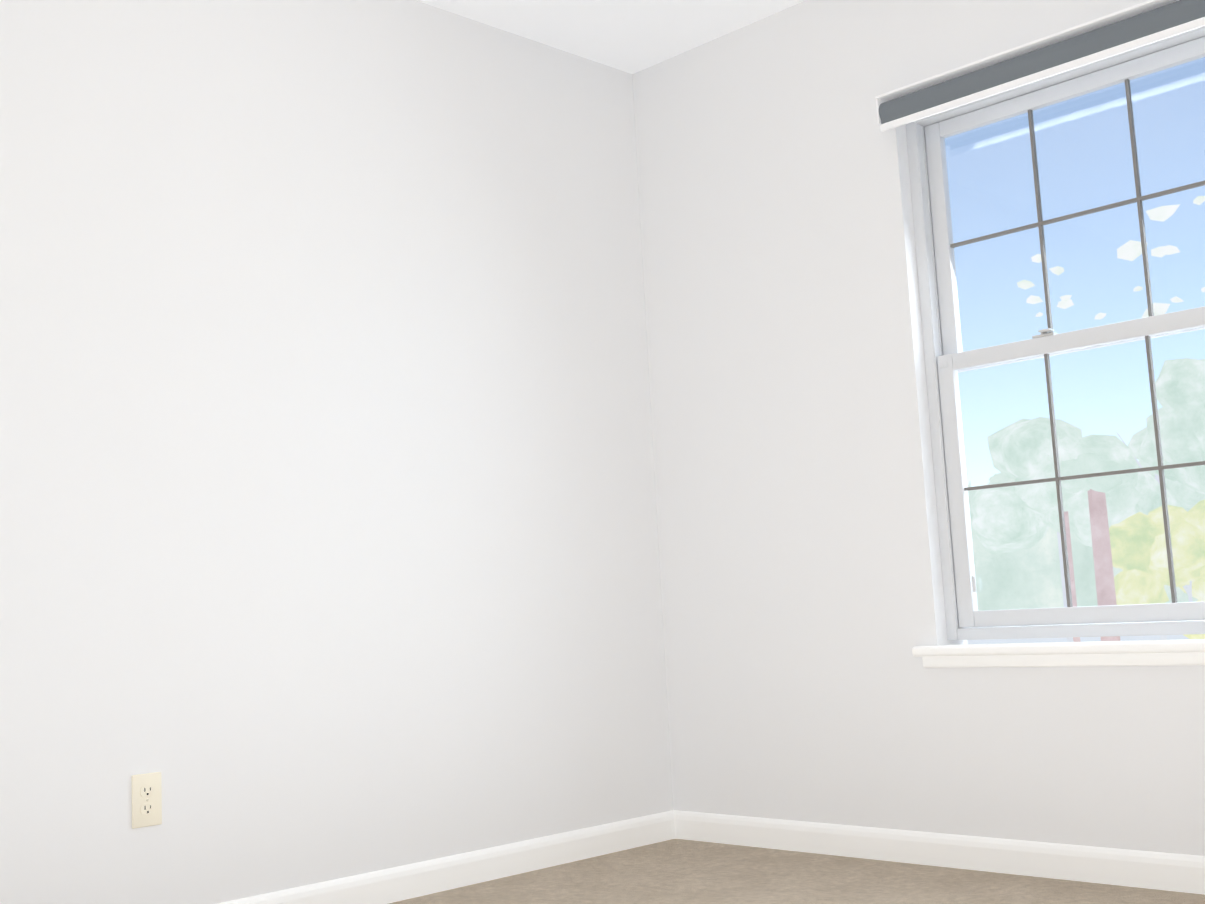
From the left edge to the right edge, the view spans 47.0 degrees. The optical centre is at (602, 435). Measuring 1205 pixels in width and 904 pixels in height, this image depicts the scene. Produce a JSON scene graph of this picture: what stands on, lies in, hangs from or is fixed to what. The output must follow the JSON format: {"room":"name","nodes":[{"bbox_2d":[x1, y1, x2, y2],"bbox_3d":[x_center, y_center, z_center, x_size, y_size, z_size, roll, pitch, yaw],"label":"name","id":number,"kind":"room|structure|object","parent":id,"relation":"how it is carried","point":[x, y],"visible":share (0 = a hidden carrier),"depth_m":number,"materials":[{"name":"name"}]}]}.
{"room":"empty bedroom","nodes":[
{"label":"empty bedroom","id":0,"kind":"room"},
{"bbox_2d":[0,0,673,903],"bbox_3d":[-1.280,-0.072,3.068,4.220,2.440,0.150,4,-10,-45],"label":"wall","id":1,"kind":"structure","parent":0,"point":[328,532],"depth_m":3.50,"materials":[{"name":"white paint"}]},
{"bbox_2d":[131,772,161,828],"bbox_3d":[-1.009,0.808,3.071,0.070,0.115,0.008,4,-10,-45],"label":"outlet","id":2,"kind":"object","parent":1,"relation":"attached to","point":[146,799],"visible":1,"depth_m":3.07,"materials":[{"name":"beige plastic"}]},
{"bbox_2d":[217,810,676,903],"bbox_3d":[-1.162,1.086,2.863,3.920,0.082,0.014,4,-10,-45],"label":"baseboard","id":3,"kind":"structure","parent":1,"relation":"attached to","point":[390,885],"depth_m":3.68,"materials":[{"name":"white wood"}]},
{"bbox_2d":[417,0,804,73],"bbox_3d":[-0.110,-1.574,2.005,4.220,0.150,3.660,4,-10,-45],"label":"ceiling","id":4,"kind":"structure","parent":0,"point":[632,36],"depth_m":4.14,"materials":[{"name":"white paint"}]},
{"bbox_2d":[389,839,1204,903],"bbox_3d":[0.022,0.992,1.680,4.220,0.150,3.660,4,-10,-45],"label":"floor","id":5,"kind":"structure","parent":0,"point":[677,871],"depth_m":3.48,"materials":[{"name":"carpet"}]},
{"bbox_2d":[632,0,1204,855],"bbox_3d":[1.397,-0.183,3.276,0.150,2.440,3.360,4,-10,-45],"label":"wall","id":6,"kind":"structure","parent":0,"point":[802,582],"depth_m":3.92,"materials":[{"name":"white paint"}]},
{"bbox_2d":[673,810,1204,894],"bbox_3d":[1.399,0.981,3.070,0.014,0.082,3.300,4,-10,-45],"label":"baseboard","id":7,"kind":"structure","parent":6,"relation":"attached to","point":[1150,870],"depth_m":3.54,"materials":[{"name":"white wood"}]},
{"bbox_2d":[906,26,1204,667],"bbox_3d":[1.303,-0.215,3.333,0.175,1.512,1.321,4,-10,-45],"label":"window","id":8,"kind":"structure","parent":6,"relation":"in","point":[947,359],"depth_m":3.54,"materials":[{"name":"white plastic"}]},
{"bbox_2d":[875,0,1204,131],"bbox_3d":[1.203,-0.949,3.367,0.076,0.104,1.231,4,-10,-45],"label":"roller blind","id":9,"kind":"object","parent":8,"relation":"attached to","point":[1122,31],"visible":1,"depth_m":3.44,"materials":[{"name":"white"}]},
{"label":"outside","id":10,"kind":"structure","parent":0,"visible":0},
{"bbox_2d":[966,460,1197,643],"bbox_3d":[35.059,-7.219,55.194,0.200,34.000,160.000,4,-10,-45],"label":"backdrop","id":11,"kind":"structure","parent":10,"point":[1004,559],"depth_m":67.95,"materials":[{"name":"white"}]},
{"bbox_3d":[43.064,7.496,46.327,119.400,0.200,320.000,4,-10,-45],"label":"ground","id":12,"kind":"structure","parent":10,"visible":0},
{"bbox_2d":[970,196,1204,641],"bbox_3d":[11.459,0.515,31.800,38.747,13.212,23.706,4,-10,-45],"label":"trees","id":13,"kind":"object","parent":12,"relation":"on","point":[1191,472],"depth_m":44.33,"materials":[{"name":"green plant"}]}
]}

